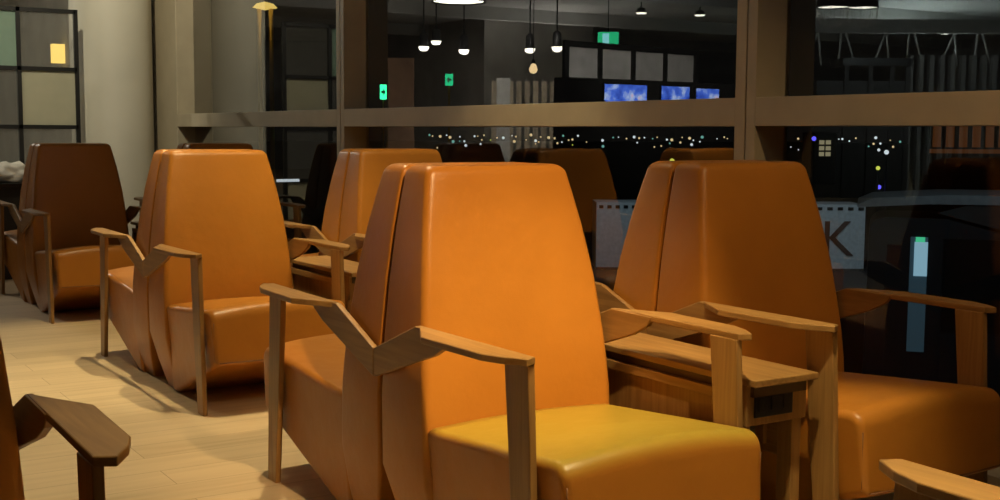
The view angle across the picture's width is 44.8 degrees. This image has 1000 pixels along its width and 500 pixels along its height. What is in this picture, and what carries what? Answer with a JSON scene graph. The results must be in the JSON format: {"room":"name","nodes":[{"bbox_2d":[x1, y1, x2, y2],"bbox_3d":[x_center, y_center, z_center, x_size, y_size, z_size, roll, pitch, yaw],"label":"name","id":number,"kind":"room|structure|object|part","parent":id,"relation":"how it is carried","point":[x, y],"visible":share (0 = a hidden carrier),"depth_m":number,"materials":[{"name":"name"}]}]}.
{"room":"airport terminal","nodes":[
{"label":"airport terminal","id":0,"kind":"room"},
{"bbox_2d":[0,0,156,163],"bbox_3d":[-9.698,-2.972,21.689,0.330,4.000,24.680,-3,7,-32],"label":"wall","id":1,"kind":"structure","parent":0,"point":[38,30],"depth_m":15.54,"materials":[{"name":"grey paint"}]},
{"bbox_2d":[50,44,64,63],"bbox_3d":[-5.151,-2.296,14.193,0.180,0.220,0.100,-3,7,-32],"label":"wall lamp","id":2,"kind":"object","parent":1,"relation":"attached to","point":[57,50],"visible":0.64,"depth_m":14.14,"materials":[{"name":"yellow"}]},
{"bbox_2d":[154,0,212,149],"bbox_3d":[-2.894,-1.899,11.078,0.330,4.000,0.620,-3,7,-32],"label":"column","id":3,"kind":"structure","parent":1,"relation":"attached to","point":[183,28],"depth_m":10.87,"materials":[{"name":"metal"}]},
{"bbox_2d":[68,0,153,236],"bbox_3d":[-3.551,-1.902,11.075,0.720,4.000,0.720,-3,7,-32],"label":"column","id":4,"kind":"structure","parent":0,"point":[115,36],"depth_m":10.82,"materials":[{"name":"beige paint"}]},
{"bbox_2d":[177,109,336,126],"bbox_3d":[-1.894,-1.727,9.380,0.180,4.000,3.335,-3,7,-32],"label":"window ledge","id":5,"kind":"structure","parent":0,"point":[301,118],"depth_m":9.09,"materials":[{"name":"brown metal"}]},
{"bbox_2d":[0,279,893,499],"bbox_3d":[-16.674,0.424,7.234,27.600,0.050,42.000,-3,7,-32],"label":"floor","id":6,"kind":"structure","parent":0,"point":[176,452],"depth_m":4.98,"materials":[{"name":"brown wood"}]},
{"bbox_2d":[0,182,21,279],"bbox_3d":[-4.525,-0.137,9.543,1.610,0.770,0.480,-3,7,-32],"label":"countertop","id":7,"kind":"structure","parent":6,"relation":"on","point":[9,192],"depth_m":9.68,"materials":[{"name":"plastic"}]},
{"bbox_2d":[0,182,21,187],"bbox_3d":[-4.523,-0.502,9.508,1.610,0.035,0.480,-3,7,-32],"label":"countertop","id":8,"kind":"structure","parent":7,"relation":"on","point":[2,185],"depth_m":9.63,"materials":[{"name":"black plastic"}]},
{"bbox_2d":[0,161,24,182],"bbox_3d":[-3.999,-0.633,9.798,0.397,0.172,0.283,-3,7,-32],"label":"crumpled paper","id":9,"kind":"object","parent":7,"relation":"on","point":[13,172],"visible":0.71,"depth_m":9.74,"materials":[{"name":"white paper"}]},
{"bbox_2d":[0,143,37,304],"bbox_3d":[-3.179,-0.217,8.713,0.824,1.107,0.902,-3,7,-32],"label":"lounge armchair","id":10,"kind":"object","parent":6,"relation":"on","point":[12,243],"visible":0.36,"depth_m":8.41,"materials":[{"name":"brown wood"}]},
{"bbox_3d":[-3.616,-0.009,8.812,0.020,0.669,0.138,-3,7,-32],"label":"leg","id":11,"kind":"part","parent":10,"relation":"part of","materials":[{"name":"brown wood"}]},
{"bbox_3d":[-3.460,-0.237,8.473,0.096,0.181,0.804,-3,7,-32],"label":"armrest","id":12,"kind":"part","parent":10,"relation":"part of","materials":[{"name":"brown wood"}]},
{"bbox_3d":[-3.246,0.088,8.845,0.622,0.474,0.656,-3,7,-32],"label":"seat","id":13,"kind":"part","parent":10,"relation":"part of","materials":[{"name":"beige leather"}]},
{"bbox_3d":[-3.014,-0.191,8.456,0.636,1.107,0.279,-3,7,-32],"label":"backrest","id":14,"kind":"part","parent":10,"relation":"part of","materials":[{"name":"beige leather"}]},
{"bbox_2d":[0,6,80,164],"bbox_3d":[-4.082,-0.944,10.342,0.984,2.227,0.040,-3,7,-32],"label":"shelving unit","id":15,"kind":"object","parent":6,"relation":"on","point":[47,97],"depth_m":10.38,"materials":[{"name":"black metal"}]},
{"bbox_3d":[-4.277,-1.778,10.133,0.441,0.461,0.006,-3,7,-32],"label":"pane","id":16,"kind":"part","parent":15,"relation":"part of","materials":[{"name":"green glass"}]},
{"bbox_3d":[-3.879,-1.307,10.435,0.441,0.461,0.006,-3,7,-32],"label":"pane","id":17,"kind":"part","parent":15,"relation":"part of","materials":[{"name":"beige glass"}]},
{"bbox_2d":[0,337,130,499],"bbox_3d":[-1.093,0.444,2.047,0.824,1.107,0.902,-3,7,-32],"label":"lounge armchair","id":18,"kind":"object","parent":6,"relation":"on","point":[99,442],"visible":1,"depth_m":2.24,"materials":[{"name":"brown wood"}]},
{"bbox_3d":[-1.258,0.418,2.305,0.636,1.107,0.279,-3,7,-32],"label":"backrest","id":19,"kind":"part","parent":18,"relation":"part of","materials":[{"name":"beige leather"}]},
{"bbox_3d":[-0.812,0.382,2.279,0.096,0.181,0.804,-3,7,-32],"label":"armrest","id":20,"kind":"part","parent":18,"relation":"part of","materials":[{"name":"brown wood"}]},
{"bbox_3d":[-0.659,0.672,1.990,0.020,0.669,0.138,-3,7,-32],"label":"leg","id":21,"kind":"part","parent":18,"relation":"part of","materials":[{"name":"brown wood"}]},
{"bbox_2d":[21,143,140,323],"bbox_3d":[-2.693,-0.140,7.954,0.824,1.107,0.902,-3,7,-32],"label":"lounge armchair","id":22,"kind":"object","parent":6,"relation":"on","point":[74,189],"visible":0.69,"depth_m":8.05,"materials":[{"name":"brown leather"}]},
{"bbox_3d":[-3.025,-0.168,7.796,0.096,0.181,0.804,-3,7,-32],"label":"armrest","id":23,"kind":"part","parent":22,"relation":"part of","materials":[{"name":"brown wood"}]},
{"bbox_3d":[-2.806,0.118,7.549,0.020,0.669,0.138,-3,7,-32],"label":"leg","id":24,"kind":"part","parent":22,"relation":"part of","materials":[{"name":"brown wood"}]},
{"bbox_3d":[-2.630,0.185,7.884,0.622,0.474,0.656,-3,7,-32],"label":"seat","id":25,"kind":"part","parent":22,"relation":"part of","materials":[{"name":"orange leather"}]},
{"bbox_3d":[-2.412,-0.202,8.186,0.096,0.181,0.804,-3,7,-32],"label":"armrest","id":26,"kind":"part","parent":22,"relation":"part of","materials":[{"name":"brown wood"}]},
{"bbox_2d":[130,221,138,242],"bbox_3d":[-2.299,0.104,8.319,0.236,0.556,0.790,-3,7,-32],"label":"side table","id":27,"kind":"object","parent":6,"relation":"on","point":[134,230],"visible":0.02,"depth_m":8.50,"materials":[{"name":"brown wood"}]},
{"bbox_3d":[-2.404,-0.021,8.274,0.018,0.212,0.670,-3,7,-32],"label":"panel","id":28,"kind":"part","parent":27,"relation":"part of","materials":[{"name":"brown wood"}]},
{"bbox_2d":[134,143,186,215],"bbox_3d":[-2.329,-0.268,9.296,0.824,1.107,0.902,-3,7,-32],"label":"lounge armchair","id":29,"kind":"object","parent":6,"relation":"on","point":[180,146],"visible":0.06,"depth_m":9.14,"materials":[{"name":"brown wood"}]},
{"bbox_3d":[-2.610,-0.288,9.056,0.096,0.181,0.804,-3,7,-32],"label":"armrest","id":30,"kind":"part","parent":29,"relation":"part of","materials":[{"name":"brown wood"}]},
{"bbox_3d":[-2.164,-0.242,9.038,0.636,1.107,0.279,-3,7,-32],"label":"backrest","id":31,"kind":"part","parent":29,"relation":"part of","materials":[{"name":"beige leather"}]},
{"bbox_2d":[91,149,248,375],"bbox_3d":[-1.649,0.027,6.304,0.824,1.107,0.902,-3,7,-32],"label":"lounge armchair","id":32,"kind":"object","parent":6,"relation":"on","point":[124,292],"visible":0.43,"depth_m":5.98,"materials":[{"name":"orange leather"}]},
{"bbox_3d":[-2.086,0.234,6.403,0.020,0.669,0.138,-3,7,-32],"label":"leg","id":33,"kind":"part","parent":32,"relation":"part of","materials":[{"name":"brown wood"}]},
{"bbox_3d":[-1.930,0.007,6.064,0.096,0.181,0.804,-3,7,-32],"label":"armrest","id":34,"kind":"part","parent":32,"relation":"part of","materials":[{"name":"brown wood"}]},
{"bbox_3d":[-1.716,0.331,6.436,0.622,0.474,0.656,-3,7,-32],"label":"seat","id":35,"kind":"part","parent":32,"relation":"part of","materials":[{"name":"orange leather"}]},
{"bbox_2d":[183,143,305,241],"bbox_3d":[-1.843,-0.192,8.537,0.824,1.107,0.902,-3,7,-32],"label":"lounge armchair","id":36,"kind":"object","parent":6,"relation":"on","point":[297,207],"visible":0.16,"depth_m":8.65,"materials":[{"name":"brown wood"}]},
{"bbox_3d":[-2.008,-0.218,8.794,0.636,1.107,0.279,-3,7,-32],"label":"backrest","id":37,"kind":"part","parent":36,"relation":"part of","materials":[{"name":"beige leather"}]},
{"bbox_3d":[-1.562,-0.254,8.769,0.096,0.181,0.804,-3,7,-32],"label":"armrest","id":38,"kind":"part","parent":36,"relation":"part of","materials":[{"name":"brown wood"}]},
{"bbox_3d":[-1.408,0.037,8.480,0.020,0.669,0.138,-3,7,-32],"label":"leg","id":39,"kind":"part","parent":36,"relation":"part of","materials":[{"name":"brown wood"}]},
{"bbox_2d":[143,150,349,415],"bbox_3d":[-1.163,0.103,5.545,0.824,1.107,0.902,-3,7,-32],"label":"lounge armchair","id":40,"kind":"object","parent":6,"relation":"on","point":[218,232],"visible":0.74,"depth_m":5.63,"materials":[{"name":"orange leather"}]},
{"bbox_3d":[-1.495,0.076,5.387,0.096,0.181,0.804,-3,7,-32],"label":"armrest","id":41,"kind":"part","parent":40,"relation":"part of","materials":[{"name":"brown wood"}]},
{"bbox_3d":[-1.276,0.362,5.139,0.020,0.669,0.138,-3,7,-32],"label":"leg","id":42,"kind":"part","parent":40,"relation":"part of","materials":[{"name":"brown wood"}]},
{"bbox_3d":[-1.328,0.077,5.802,0.636,1.107,0.279,-3,7,-32],"label":"backrest","id":43,"kind":"part","parent":40,"relation":"part of","materials":[{"name":"orange leather"}]},
{"bbox_3d":[-1.100,0.429,5.474,0.622,0.474,0.656,-3,7,-32],"label":"seat","id":44,"kind":"part","parent":40,"relation":"part of","materials":[{"name":"orange leather"}]},
{"bbox_3d":[-0.882,0.042,5.777,0.096,0.181,0.804,-3,7,-32],"label":"armrest","id":45,"kind":"part","parent":40,"relation":"part of","materials":[{"name":"brown wood"}]},
{"bbox_3d":[-0.728,0.332,5.488,0.020,0.669,0.138,-3,7,-32],"label":"leg","id":46,"kind":"part","parent":40,"relation":"part of","materials":[{"name":"brown wood"}]},
{"bbox_2d":[290,255,358,313],"bbox_3d":[-0.791,0.343,5.948,0.236,0.556,0.790,-3,7,-32],"label":"side table","id":47,"kind":"object","parent":6,"relation":"on","point":[310,274],"visible":0.1,"depth_m":5.89,"materials":[{"name":"brown wood"}]},
{"bbox_3d":[-0.897,0.218,5.903,0.018,0.212,0.670,-3,7,-32],"label":"panel","id":48,"kind":"part","parent":47,"relation":"part of","materials":[{"name":"brown wood"}]},
{"bbox_3d":[-0.891,0.218,5.919,0.018,0.160,0.530,-3,7,-32],"label":"inset panel","id":49,"kind":"part","parent":47,"relation":"part of","materials":[{"name":"brown wood"}]},
{"bbox_3d":[-0.704,0.429,5.639,0.036,0.447,0.055,-3,7,-32],"label":"leg","id":50,"kind":"part","parent":47,"relation":"part of","materials":[{"name":"brown wood"}]},
{"bbox_2d":[284,148,417,266],"bbox_3d":[-0.841,-0.032,6.961,0.824,1.107,0.902,-3,7,-32],"label":"lounge armchair","id":51,"kind":"object","parent":6,"relation":"on","point":[330,231],"visible":0.14,"depth_m":6.49,"materials":[{"name":"orange leather"}]},
{"bbox_3d":[-0.908,0.273,7.093,0.622,0.474,0.656,-3,7,-32],"label":"seat","id":52,"kind":"part","parent":51,"relation":"part of","materials":[{"name":"orange leather"}]},
{"bbox_3d":[-1.121,-0.052,6.721,0.096,0.181,0.804,-3,7,-32],"label":"armrest","id":53,"kind":"part","parent":51,"relation":"part of","materials":[{"name":"brown wood"}]},
{"bbox_3d":[-0.676,-0.006,6.704,0.636,1.107,0.279,-3,7,-32],"label":"backrest","id":54,"kind":"part","parent":51,"relation":"part of","materials":[{"name":"orange leather"}]},
{"bbox_2d":[339,149,442,261],"bbox_3d":[-0.354,0.045,6.202,0.824,1.107,0.902,-3,7,-32],"label":"lounge armchair","id":55,"kind":"object","parent":6,"relation":"on","point":[365,169],"visible":0.18,"depth_m":6.30,"materials":[{"name":"orange leather"}]},
{"bbox_3d":[-0.687,0.017,6.044,0.096,0.181,0.804,-3,7,-32],"label":"armrest","id":56,"kind":"part","parent":55,"relation":"part of","materials":[{"name":"brown wood"}]},
{"bbox_2d":[260,162,523,499],"bbox_3d":[-0.335,0.254,4.044,0.824,1.107,0.956,-3,7,-32],"label":"lounge armchair","id":57,"kind":"object","parent":6,"relation":"on","point":[324,391],"visible":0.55,"depth_m":3.72,"materials":[{"name":"orange leather"}]},
{"bbox_3d":[-0.757,0.464,4.120,0.020,0.669,0.138,-3,7,-32],"label":"leg","id":58,"kind":"part","parent":57,"relation":"part of","materials":[{"name":"brown wood"}]},
{"bbox_3d":[-0.406,0.558,4.182,0.622,0.474,0.696,-3,7,-32],"label":"seat","id":59,"kind":"part","parent":57,"relation":"part of","materials":[{"name":"orange leather"}]},
{"bbox_3d":[-0.601,0.237,3.781,0.096,0.181,0.804,-3,7,-32],"label":"armrest","id":60,"kind":"part","parent":57,"relation":"part of","materials":[{"name":"brown wood"}]},
{"bbox_3d":[-0.155,0.283,3.764,0.636,1.107,0.279,-3,7,-32],"label":"backrest","id":61,"kind":"part","parent":57,"relation":"part of","materials":[{"name":"orange leather"}]},
{"bbox_2d":[374,163,760,499],"bbox_3d":[0.173,0.335,3.251,0.824,1.107,0.929,-3,7,-32],"label":"lounge armchair","id":62,"kind":"object","parent":6,"relation":"on","point":[491,360],"visible":1,"depth_m":3.33,"materials":[{"name":"orange leather"}]},
{"bbox_3d":[-0.167,0.306,3.104,0.096,0.181,0.804,-3,7,-32],"label":"armrest","id":63,"kind":"part","parent":62,"relation":"part of","materials":[{"name":"brown wood"}]},
{"bbox_3d":[0.001,0.307,3.520,0.636,1.107,0.279,-3,7,-32],"label":"backrest","id":64,"kind":"part","parent":62,"relation":"part of","materials":[{"name":"orange leather"}]},
{"bbox_3d":[0.053,0.592,2.857,0.020,0.669,0.138,-3,7,-32],"label":"leg","id":65,"kind":"part","parent":62,"relation":"part of","materials":[{"name":"brown wood"}]},
{"bbox_3d":[0.238,0.660,3.177,0.622,0.474,0.676,-3,7,-32],"label":"seat","id":66,"kind":"part","parent":62,"relation":"part of","materials":[{"name":"leather"}]},
{"bbox_3d":[0.447,0.272,3.494,0.096,0.181,0.804,-3,7,-32],"label":"armrest","id":67,"kind":"part","parent":62,"relation":"part of","materials":[{"name":"brown wood"}]},
{"bbox_3d":[0.601,0.562,3.206,0.020,0.669,0.138,-3,7,-32],"label":"leg","id":68,"kind":"part","parent":62,"relation":"part of","materials":[{"name":"brown wood"}]},
{"bbox_2d":[595,160,763,333],"bbox_3d":[0.520,0.213,4.526,0.824,1.107,0.902,-3,7,-32],"label":"lounge armchair","id":69,"kind":"object","parent":6,"relation":"on","point":[636,287],"visible":0.17,"depth_m":4.04,"materials":[{"name":"orange leather"}]},
{"bbox_3d":[0.239,0.193,4.286,0.096,0.181,0.804,-3,7,-32],"label":"armrest","id":70,"kind":"part","parent":69,"relation":"part of","materials":[{"name":"brown wood"}]},
{"bbox_2d":[605,332,818,499],"bbox_3d":[0.553,0.581,3.591,0.236,0.556,0.790,-3,7,-32],"label":"side table","id":71,"kind":"object","parent":6,"relation":"on","point":[646,372],"visible":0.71,"depth_m":3.41,"materials":[{"name":"brown wood"}]},
{"bbox_3d":[0.453,0.455,3.562,0.018,0.160,0.530,-3,7,-32],"label":"inset panel","id":72,"kind":"part","parent":71,"relation":"part of","materials":[{"name":"brown wood"}]},
{"bbox_3d":[0.448,0.456,3.546,0.018,0.212,0.670,-3,7,-32],"label":"panel","id":73,"kind":"part","parent":71,"relation":"part of","materials":[{"name":"brown wood"}]},
{"bbox_3d":[0.612,0.447,3.662,0.018,0.160,0.530,-3,7,-32],"label":"inset panel","id":74,"kind":"part","parent":71,"relation":"part of","materials":[{"name":"brown wood"}]},
{"bbox_2d":[759,397,766,411],"bbox_3d":[0.701,0.411,3.232,0.026,0.038,0.004,-3,7,-32],"label":"socket","id":75,"kind":"object","parent":71,"relation":"attached to","point":[762,400],"depth_m":3.23,"materials":[{"name":"black plastic"}]},
{"bbox_3d":[0.628,0.446,3.661,0.018,0.212,0.670,-3,7,-32],"label":"panel","id":76,"kind":"part","parent":71,"relation":"part of","materials":[{"name":"brown wood"}]},
{"bbox_3d":[0.735,0.408,3.260,0.141,0.074,0.007,-3,7,-32],"label":"outlet panel","id":77,"kind":"part","parent":71,"relation":"part of","materials":[{"name":"black plastic"}]},
{"bbox_2d":[771,395,778,409],"bbox_3d":[0.738,0.409,3.256,0.026,0.038,0.004,-3,7,-32],"label":"socket","id":78,"kind":"object","parent":71,"relation":"attached to","point":[774,398],"depth_m":3.25,"materials":[{"name":"black plastic"}]},
{"bbox_2d":[783,393,790,407],"bbox_3d":[0.776,0.406,3.280,0.026,0.038,0.004,-3,7,-32],"label":"socket","id":79,"kind":"object","parent":71,"relation":"attached to","point":[786,396],"depth_m":3.28,"materials":[{"name":"black plastic"}]},
{"bbox_3d":[0.802,0.657,3.385,0.036,0.447,0.055,-3,7,-32],"label":"leg","id":80,"kind":"part","parent":71,"relation":"part of","materials":[{"name":"brown wood"}]},
{"bbox_2d":[647,161,999,499],"bbox_3d":[1.006,0.290,3.767,0.824,1.107,0.902,-3,7,-32],"label":"lounge armchair","id":81,"kind":"object","parent":6,"relation":"on","point":[745,246],"visible":0.77,"depth_m":3.81,"materials":[{"name":"orange leather"}]},
{"bbox_3d":[0.674,0.262,3.609,0.096,0.181,0.804,-3,7,-32],"label":"armrest","id":82,"kind":"part","parent":81,"relation":"part of","materials":[{"name":"brown wood"}]},
{"bbox_3d":[0.841,0.264,4.025,0.636,1.107,0.279,-3,7,-32],"label":"backrest","id":83,"kind":"part","parent":81,"relation":"part of","materials":[{"name":"orange leather"}]},
{"bbox_3d":[0.893,0.548,3.362,0.020,0.669,0.138,-3,7,-32],"label":"leg","id":84,"kind":"part","parent":81,"relation":"part of","materials":[{"name":"brown wood"}]},
{"bbox_3d":[1.069,0.615,3.697,0.622,0.474,0.656,-3,7,-32],"label":"seat","id":85,"kind":"part","parent":81,"relation":"part of","materials":[{"name":"orange leather"}]},
{"bbox_3d":[1.287,0.228,3.999,0.096,0.181,0.804,-3,7,-32],"label":"armrest","id":86,"kind":"part","parent":81,"relation":"part of","materials":[{"name":"brown wood"}]},
{"bbox_3d":[1.441,0.518,3.711,0.020,0.669,0.138,-3,7,-32],"label":"leg","id":87,"kind":"part","parent":81,"relation":"part of","materials":[{"name":"brown wood"}]},
{"bbox_2d":[879,459,999,499],"bbox_3d":[1.089,0.478,1.839,0.824,1.107,0.902,-3,7,-32],"label":"lounge armchair","id":88,"kind":"object","parent":6,"relation":"on","point":[913,481],"visible":1,"depth_m":1.82,"materials":[{"name":"brown wood"}]},
{"bbox_3d":[0.652,0.685,1.938,0.020,0.669,0.138,-3,7,-32],"label":"leg","id":89,"kind":"part","parent":88,"relation":"part of","materials":[{"name":"brown wood"}]},
{"bbox_2d":[336,0,734,157],"bbox_3d":[0.011,-1.427,6.408,0.180,4.000,3.750,-3,7,-32],"label":"window","id":90,"kind":"structure","parent":0,"point":[355,117],"depth_m":6.68,"materials":[{"name":"brown wood"}]},
{"bbox_2d":[734,0,999,486],"bbox_3d":[2.028,-1.108,3.263,0.180,4.000,3.750,-3,7,-32],"label":"window","id":91,"kind":"structure","parent":0,"point":[764,109],"depth_m":4.73,"materials":[{"name":"brown wood"}]},
{"label":"outside","id":92,"kind":"structure","parent":0,"visible":0},
{"bbox_2d":[213,141,966,373],"bbox_3d":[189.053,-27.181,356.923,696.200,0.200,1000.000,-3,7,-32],"label":"ground","id":93,"kind":"structure","parent":92,"point":[617,170],"depth_m":222.32,"materials":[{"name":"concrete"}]},
{"bbox_2d":[253,2,299,181],"bbox_3d":[-5.526,-1.424,30.172,1.150,9.330,0.600,-3,7,-32],"label":"mast","id":94,"kind":"object","parent":93,"relation":"on","point":[260,6],"visible":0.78,"depth_m":29.70,"materials":[{"name":"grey metal"}]},
{"bbox_2d":[380,85,386,147],"bbox_3d":[-2.887,-0.394,30.127,0.160,7.360,0.086,0,6,-7],"label":"sign","id":95,"kind":"object","parent":93,"relation":"on","point":[383,88],"visible":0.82,"depth_m":29.76,"materials":[{"name":"green plastic"}]},
{"bbox_3d":[-2.891,-0.307,30.163,0.036,7.180,0.030,0,6,-7],"label":"post","id":96,"kind":"part","parent":95,"relation":"part of","materials":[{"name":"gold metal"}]},
{"bbox_3d":[-2.863,-3.876,29.771,0.160,0.360,0.040,0,6,-7],"label":"panel","id":97,"kind":"part","parent":95,"relation":"part of","materials":[{"name":"green plastic"}]},
{"bbox_2d":[592,200,635,268],"bbox_3d":[5.676,-0.747,56.380,2.600,3.050,2.440,0,6,0],"label":"container","id":98,"kind":"object","parent":93,"relation":"on","point":[611,219],"visible":0.57,"depth_m":55.19,"materials":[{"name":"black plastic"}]},
{"bbox_3d":[5.670,0.837,55.328,2.600,0.100,0.040,0,6,0],"label":"rail","id":99,"kind":"part","parent":98,"relation":"part of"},
{"bbox_2d":[812,136,815,189],"bbox_3d":[27.452,-6.958,106.435,0.380,6.000,0.400,-3,7,-32],"label":"light","id":100,"kind":"object","parent":93,"relation":"on","point":[813,137],"visible":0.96,"depth_m":106.30,"materials":[{"name":"blue"}]},
{"bbox_2d":[802,132,836,184],"bbox_3d":[40.054,-11.560,152.524,2.700,6.400,6.100,0,6,0],"label":"office block","id":101,"kind":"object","parent":93,"relation":"on","point":[825,142],"visible":0.99,"depth_m":149.72,"materials":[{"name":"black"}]},
{"bbox_2d":[816,202,865,270],"bbox_3d":[14.935,-0.671,56.347,3.300,3.020,2.480,0,6,0],"label":"container","id":102,"kind":"object","parent":93,"relation":"on","point":[843,223],"visible":0.6,"depth_m":55.15,"materials":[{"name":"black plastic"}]},
{"bbox_3d":[14.924,0.896,55.314,3.300,0.100,0.040,0,6,0],"label":"rail","id":103,"kind":"part","parent":102,"relation":"part of","materials":[{"name":"black"}]},
{"bbox_2d":[875,166,879,211],"bbox_3d":[17.474,-1.525,56.356,0.190,4.750,0.200,-3,7,-32],"label":"light","id":104,"kind":"object","parent":93,"relation":"on","point":[877,167],"visible":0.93,"depth_m":56.16,"materials":[{"name":"yellow"}]},
{"bbox_2d":[883,150,888,209],"bbox_3d":[19.021,-2.223,60.019,0.228,5.450,0.240,-3,7,-32],"label":"light","id":105,"kind":"object","parent":93,"relation":"on","point":[886,152],"visible":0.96,"depth_m":59.83,"materials":[{"name":"grey"}]},
{"bbox_2d":[857,189,999,396],"bbox_3d":[12.199,1.335,25.189,9.314,5.020,2.820,2,6,17],"label":"bus","id":106,"kind":"object","parent":93,"relation":"on","point":[953,253],"visible":0.61,"depth_m":24.84,"materials":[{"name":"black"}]},
{"bbox_3d":[8.557,0.915,24.891,0.340,2.370,0.030,2,6,17],"label":"doorway","id":107,"kind":"part","parent":106,"relation":"part of","materials":[{"name":"blue"}]},
{"bbox_3d":[8.592,0.187,24.784,0.260,0.700,0.020,2,6,17],"label":"lit panel","id":108,"kind":"part","parent":106,"relation":"part of","materials":[{"name":"blue"}]},
{"bbox_2d":[907,126,999,189],"bbox_3d":[50.292,-9.168,122.366,16.000,7.600,6.600,0,6,0],"label":"terminal building","id":109,"kind":"structure","parent":93,"relation":"on","point":[940,157],"depth_m":119.74,"materials":[{"name":"orange"}]}
]}

